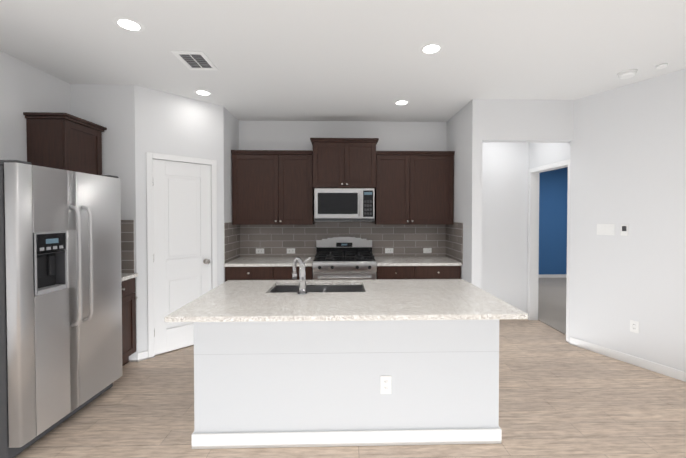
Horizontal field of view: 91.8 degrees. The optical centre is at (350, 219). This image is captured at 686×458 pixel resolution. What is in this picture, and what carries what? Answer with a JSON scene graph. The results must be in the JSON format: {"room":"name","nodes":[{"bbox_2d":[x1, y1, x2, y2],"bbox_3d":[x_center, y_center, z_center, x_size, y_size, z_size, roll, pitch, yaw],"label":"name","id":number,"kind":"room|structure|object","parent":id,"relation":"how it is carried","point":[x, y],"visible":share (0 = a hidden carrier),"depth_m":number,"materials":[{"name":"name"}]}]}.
{"room":"kitchen","nodes":[
{"label":"kitchen","id":0,"kind":"room"},
{"bbox_2d":[0,50,70,161],"bbox_3d":[-2.730,0.085,0.671,0.120,2.740,7.900,0,1,-1],"label":"wall","id":1,"kind":"structure","parent":0,"point":[25,87],"depth_m":2.75,"materials":[{"name":"paint"}]},
{"bbox_2d":[23,112,106,174],"bbox_3d":[-2.555,-0.409,3.018,0.348,0.980,0.490,0,1,-1],"label":"upper cabinet","id":2,"kind":"object","parent":1,"relation":"attached to","point":[66,141],"visible":0.42,"depth_m":2.81,"materials":[{"name":"brown wood"}]},
{"bbox_2d":[70,84,136,361],"bbox_3d":[-2.432,0.041,3.334,0.615,2.740,0.110,0,1,-1],"label":"wall","id":3,"kind":"structure","parent":0,"point":[110,108],"depth_m":3.27,"materials":[{"name":"paint"}]},
{"bbox_2d":[121,220,133,272],"bbox_3d":[-2.436,0.274,3.279,0.587,0.545,0.008,0,1,-1],"label":"backsplash","id":4,"kind":"structure","parent":3,"relation":"attached to","point":[127,246],"depth_m":3.28,"materials":[{"name":"tile"}]},
{"bbox_2d":[134,85,223,361],"bbox_3d":[-1.851,0.035,3.654,0.110,2.740,0.905,1,1,43],"label":"wall","id":5,"kind":"structure","parent":0,"point":[170,124],"depth_m":3.48,"materials":[{"name":"paint"}]},
{"bbox_2d":[137,351,147,361],"bbox_3d":[-2.087,1.368,3.338,0.012,0.085,0.090,1,1,44],"label":"baseboard","id":6,"kind":"structure","parent":5,"relation":"attached to","point":[141,356],"depth_m":3.33,"materials":[{"name":"white wood"}]},
{"bbox_2d":[146,152,216,358],"bbox_3d":[-1.846,0.359,3.653,0.126,2.092,0.720,1,1,43],"label":"door frame","id":7,"kind":"structure","parent":5,"relation":"attached to","point":[150,156],"depth_m":3.39,"materials":[{"name":"white wood"}]},
{"bbox_2d":[153,159,211,354],"bbox_3d":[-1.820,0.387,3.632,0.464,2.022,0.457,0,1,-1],"label":"pantry door","id":8,"kind":"structure","parent":5,"relation":"in","point":[182,228],"depth_m":3.59,"materials":[{"name":"white wood"}]},
{"bbox_2d":[223,106,238,281],"bbox_3d":[-1.563,0.025,4.237,0.110,2.740,0.590,0,1,-1],"label":"wall","id":9,"kind":"structure","parent":0,"point":[231,130],"depth_m":4.10,"materials":[{"name":"paint"}]},
{"bbox_2d":[224,222,239,262],"bbox_3d":[-1.503,0.280,4.241,0.008,0.500,0.579,0,1,-1],"label":"backsplash","id":10,"kind":"structure","parent":9,"relation":"attached to","point":[231,241],"depth_m":4.18,"materials":[{"name":"tile"}]},
{"bbox_2d":[0,0,685,121],"bbox_3d":[2.143,-1.363,2.325,10.200,0.100,11.000,0,1,-1],"label":"ceiling","id":11,"kind":"structure","parent":0,"point":[319,60],"depth_m":2.57,"materials":[{"name":"paint"}]},
{"bbox_2d":[112,17,144,31],"bbox_3d":[-1.486,-1.308,2.231,0.184,0.002,0.184,0,1,-1],"label":"recessed light","id":12,"kind":"object","parent":11,"relation":"in","point":[128,24],"visible":1,"depth_m":2.22,"materials":[{"name":"white plastic"}]},
{"bbox_2d":[171,51,217,69],"bbox_3d":[-1.280,-1.315,2.756,0.250,0.008,0.330,0,1,-1],"label":"ceiling vent","id":13,"kind":"object","parent":11,"relation":"in","point":[195,60],"visible":1,"depth_m":2.73,"materials":[{"name":"white plastic"}]},
{"bbox_2d":[193,90,211,95],"bbox_3d":[-1.544,-1.329,3.480,0.184,0.002,0.184,0,1,-1],"label":"recessed light","id":14,"kind":"object","parent":11,"relation":"in","point":[204,92],"visible":1,"depth_m":3.47,"materials":[{"name":"white plastic"}]},
{"bbox_2d":[394,100,409,104],"bbox_3d":[0.582,-1.335,3.785,0.184,0.002,0.184,0,1,-1],"label":"recessed light","id":15,"kind":"object","parent":11,"relation":"in","point":[401,102],"visible":1,"depth_m":3.77,"materials":[{"name":"white plastic"}]},
{"bbox_2d":[419,43,443,54],"bbox_3d":[0.621,-1.314,2.556,0.184,0.002,0.184,0,1,-1],"label":"recessed light","id":16,"kind":"object","parent":11,"relation":"in","point":[430,48],"visible":1,"depth_m":2.54,"materials":[{"name":"white plastic"}]},
{"bbox_2d":[617,69,637,78],"bbox_3d":[2.486,-1.304,2.985,0.144,0.038,0.144,0,1,-1],"label":"smoke detector","id":17,"kind":"object","parent":11,"relation":"attached to","point":[627,74],"visible":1,"depth_m":2.96,"materials":[{"name":"white plastic"}]},
{"bbox_2d":[656,63,667,68],"bbox_3d":[2.660,-1.311,2.839,0.080,0.020,0.080,0,1,-1],"label":"ceiling detector","id":18,"kind":"object","parent":11,"relation":"attached to","point":[662,66],"visible":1,"depth_m":2.82,"materials":[{"name":"white plastic"}]},
{"bbox_2d":[14,319,685,457],"bbox_3d":[2.143,1.477,2.372,10.200,0.100,11.000,0,1,-1],"label":"floor","id":19,"kind":"structure","parent":0,"point":[560,396],"depth_m":2.42,"materials":[{"name":"brown wood"}]},
{"bbox_2d":[0,160,122,457],"bbox_3d":[-2.276,0.536,2.362,0.848,1.782,0.890,0,1,-1],"label":"refrigerator","id":20,"kind":"object","parent":19,"relation":"on","point":[60,306],"visible":1,"depth_m":2.17,"materials":[{"name":"grey metal"}]},
{"bbox_2d":[121,273,137,365],"bbox_3d":[-2.411,0.973,3.069,0.638,0.885,0.447,0,1,-1],"label":"base cabinet","id":21,"kind":"object","parent":19,"relation":"on","point":[128,285],"visible":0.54,"depth_m":3.19,"materials":[{"name":"brown wood"}]},
{"bbox_2d":[121,273,137,281],"bbox_3d":[-2.410,0.548,3.062,0.625,0.035,0.447,0,1,-1],"label":"countertop","id":22,"kind":"structure","parent":21,"relation":"on","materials":[{"name":"stone"}]},
{"bbox_2d":[225,268,279,281],"bbox_3d":[-1.181,0.970,4.252,0.629,0.850,0.608,0,1,-1],"label":"base cabinet","id":23,"kind":"object","parent":19,"relation":"on","point":[230,273],"depth_m":3.94,"materials":[{"name":"brown wood"}]},
{"bbox_2d":[224,257,314,267],"bbox_3d":[-0.979,0.528,4.233,1.036,0.034,0.625,0,1,-1],"label":"countertop","id":24,"kind":"structure","parent":23,"relation":"on","point":[241,262],"depth_m":4.01,"materials":[{"name":"white stone"}]},
{"bbox_2d":[280,264,312,279],"bbox_3d":[-0.726,0.970,4.264,0.525,0.850,0.608,0,1,-1],"label":"base cabinet","id":25,"kind":"object","parent":19,"relation":"on","point":[285,273],"depth_m":3.95,"materials":[{"name":"brown wood"}]},
{"bbox_2d":[313,237,376,279],"bbox_3d":[-0.076,0.816,4.213,0.756,1.160,0.693,0,1,-1],"label":"range","id":26,"kind":"object","parent":19,"relation":"on","point":[344,258],"visible":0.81,"depth_m":3.97,"materials":[{"name":"silver metal"}]},
{"bbox_2d":[188,321,501,448],"bbox_3d":[-0.023,0.983,2.449,1.958,0.885,0.718,0,1,-1],"label":"kitchen island","id":27,"kind":"object","parent":19,"relation":"on","point":[302,361],"depth_m":2.10,"materials":[{"name":"paint"}]},
{"bbox_2d":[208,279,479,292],"bbox_3d":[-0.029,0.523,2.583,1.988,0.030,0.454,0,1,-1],"label":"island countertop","id":28,"kind":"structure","parent":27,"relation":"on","point":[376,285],"depth_m":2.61,"materials":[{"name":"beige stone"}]},
{"bbox_2d":[268,285,363,292],"bbox_3d":[-0.250,0.633,2.536,0.724,0.213,0.380,0,1,-1],"label":"sink","id":29,"kind":"object","parent":28,"relation":"in","point":[275,288],"depth_m":2.71,"materials":[{"name":"grey metal"}]},
{"bbox_2d":[164,289,527,321],"bbox_3d":[-0.016,0.531,2.086,1.988,0.030,0.548,0,1,-1],"label":"island countertop","id":30,"kind":"structure","parent":27,"relation":"on","point":[425,304],"depth_m":1.97,"materials":[{"name":"beige stone"}]},
{"bbox_2d":[296,257,311,296],"bbox_3d":[-0.316,0.382,2.290,0.099,0.261,0.068,0,1,-1],"label":"faucet","id":31,"kind":"object","parent":30,"relation":"on","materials":[{"name":"silver metal"}]},
{"bbox_2d":[376,268,419,278],"bbox_3d":[0.567,0.969,4.298,0.518,0.850,0.608,0,1,-1],"label":"base cabinet","id":32,"kind":"object","parent":19,"relation":"on","point":[381,273],"depth_m":3.99,"materials":[{"name":"brown wood"}]},
{"bbox_2d":[374,256,461,267],"bbox_3d":[0.816,0.527,4.280,1.020,0.034,0.625,0,1,-1],"label":"countertop","id":33,"kind":"structure","parent":32,"relation":"on","point":[390,261],"depth_m":4.01,"materials":[{"name":"white stone"}]},
{"bbox_2d":[420,268,460,278],"bbox_3d":[1.014,0.969,4.309,0.620,0.850,0.608,0,1,-1],"label":"base cabinet","id":34,"kind":"object","parent":19,"relation":"on","point":[425,273],"depth_m":4.00,"materials":[{"name":"brown wood"}]},
{"bbox_2d":[239,120,528,312],"bbox_3d":[-0.150,0.019,4.629,5.485,2.740,0.120,0,1,-1],"label":"wall","id":35,"kind":"structure","parent":0,"point":[505,166],"depth_m":4.62,"materials":[{"name":"paint"}]},
{"bbox_2d":[231,150,314,224],"bbox_3d":[-0.992,-0.409,4.354,1.014,0.935,0.368,0,1,-1],"label":"upper cabinet","id":36,"kind":"object","parent":35,"relation":"attached to","point":[272,187],"visible":1,"depth_m":4.21,"materials":[{"name":"brown wood"}]},
{"bbox_2d":[240,222,445,256],"bbox_3d":[-0.094,0.275,4.571,2.843,0.500,0.008,0,1,-1],"label":"backsplash","id":37,"kind":"structure","parent":35,"relation":"attached to","point":[400,240],"depth_m":4.56,"materials":[{"name":"tile"}]},
{"bbox_2d":[256,248,263,253],"bbox_3d":[-1.235,0.425,4.535,0.115,0.070,0.008,0,1,-1],"label":"outlet","id":38,"kind":"object","parent":37,"relation":"attached to","point":[259,250],"visible":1,"depth_m":4.53,"materials":[{"name":"white plastic"}]},
{"bbox_2d":[287,248,294,253],"bbox_3d":[-0.815,0.425,4.546,0.115,0.070,0.008,0,1,-1],"label":"outlet","id":39,"kind":"object","parent":37,"relation":"attached to","point":[290,250],"visible":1,"depth_m":4.54,"materials":[{"name":"white plastic"}]},
{"bbox_2d":[385,248,392,252],"bbox_3d":[0.534,0.425,4.581,0.115,0.070,0.008,0,1,-1],"label":"outlet","id":40,"kind":"object","parent":37,"relation":"attached to","point":[388,250],"visible":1,"depth_m":4.58,"materials":[{"name":"white plastic"}]},
{"bbox_2d":[423,248,431,252],"bbox_3d":[1.064,0.424,4.595,0.115,0.070,0.008,0,1,-1],"label":"outlet","id":41,"kind":"object","parent":37,"relation":"attached to","point":[427,250],"visible":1,"depth_m":4.59,"materials":[{"name":"white plastic"}]},
{"bbox_2d":[310,138,378,188],"bbox_3d":[-0.081,-0.717,4.353,0.860,0.620,0.408,0,1,-1],"label":"upper cabinet","id":42,"kind":"object","parent":35,"relation":"attached to","point":[344,162],"visible":1,"depth_m":4.18,"materials":[{"name":"brown wood"}]},
{"bbox_2d":[314,188,374,220],"bbox_3d":[-0.080,-0.196,4.339,0.760,0.410,0.450,0,1,-1],"label":"microwave","id":43,"kind":"object","parent":42,"relation":"attached to","point":[344,204],"visible":1,"depth_m":4.15,"materials":[{"name":"silver metal"}]},
{"bbox_2d":[374,151,454,224],"bbox_3d":[0.822,-0.410,4.401,0.998,0.935,0.368,0,1,-1],"label":"upper cabinet","id":44,"kind":"object","parent":35,"relation":"attached to","point":[414,188],"visible":0.98,"depth_m":4.25,"materials":[{"name":"brown wood"}]},
{"bbox_2d":[447,99,482,288],"bbox_3d":[1.395,0.027,4.154,0.112,2.740,0.910,0,1,-1],"label":"wall","id":45,"kind":"structure","parent":0,"point":[464,131],"depth_m":3.77,"materials":[{"name":"paint"}]},
{"bbox_2d":[446,222,462,264],"bbox_3d":[1.332,0.280,4.288,0.008,0.500,0.632,0,1,-1],"label":"backsplash","id":46,"kind":"structure","parent":45,"relation":"attached to","point":[454,241],"depth_m":4.21,"materials":[{"name":"tile"}]},
{"bbox_2d":[482,99,573,142],"bbox_3d":[1.984,-1.112,3.750,1.044,0.450,0.110,0,1,-1],"label":"wall","id":47,"kind":"structure","parent":0,"point":[533,121],"depth_m":3.70,"materials":[{"name":"paint"}]},
{"bbox_2d":[529,142,570,168],"bbox_3d":[2.550,0.026,4.189,0.110,2.740,0.900,0,1,-1],"label":"wall","id":48,"kind":"structure","parent":0,"point":[541,154],"depth_m":4.21,"materials":[{"name":"paint"}]},
{"bbox_2d":[527,159,569,341],"bbox_3d":[2.542,0.350,4.202,0.126,2.092,0.865,0,1,-1],"label":"door frame","id":49,"kind":"structure","parent":48,"relation":"attached to","point":[533,246],"depth_m":4.57,"materials":[{"name":"white wood"}]},
{"bbox_2d":[538,278,566,334],"bbox_3d":[4.862,1.363,5.813,4.585,0.012,3.900,0,1,-1],"label":"floor","id":50,"kind":"structure","parent":0,"point":[552,302],"depth_m":5.48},
{"bbox_2d":[539,167,567,274],"bbox_3d":[4.705,-0.032,7.676,4.800,2.740,0.120,0,1,-1],"label":"wall","id":51,"kind":"structure","parent":0,"point":[553,187],"depth_m":7.62,"materials":[{"name":"blue paint"}]},
{"bbox_2d":[538,274,566,277],"bbox_3d":[4.756,1.296,7.634,4.300,0.085,0.012,0,1,-1],"label":"baseboard","id":52,"kind":"structure","parent":51,"relation":"attached to","point":[553,276],"depth_m":7.63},
{"bbox_2d":[568,68,685,371],"bbox_3d":[3.754,0.072,1.478,0.110,2.740,5.220,-1,1,-28],"label":"wall","id":53,"kind":"structure","parent":0,"point":[628,157],"depth_m":3.24,"materials":[{"name":"paint"}]},
{"bbox_2d":[597,224,614,234],"bbox_3d":[2.640,0.099,3.441,0.008,0.115,0.162,-1,1,-28],"label":"light switch","id":54,"kind":"object","parent":53,"relation":"attached to","point":[605,229],"visible":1,"depth_m":3.43,"materials":[{"name":"white plastic"}]},
{"bbox_2d":[621,224,627,235],"bbox_3d":[2.716,0.101,3.294,0.013,0.110,0.060,-1,1,-28],"label":"thermostat","id":55,"kind":"object","parent":53,"relation":"attached to","point":[624,230],"visible":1,"depth_m":3.29,"materials":[{"name":"white plastic"}]},
{"bbox_2d":[570,337,685,381],"bbox_3d":[3.704,1.400,1.463,0.012,0.085,5.200,-1,1,-28],"label":"baseboard","id":56,"kind":"structure","parent":53,"relation":"attached to","point":[650,365],"depth_m":3.25,"materials":[{"name":"white wood"}]},
{"bbox_2d":[630,320,638,332],"bbox_3d":[2.760,1.037,3.232,0.008,0.115,0.070,-1,1,-28],"label":"outlet","id":57,"kind":"object","parent":53,"relation":"attached to","point":[634,326],"visible":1,"depth_m":3.23,"materials":[{"name":"white plastic"}]}
]}

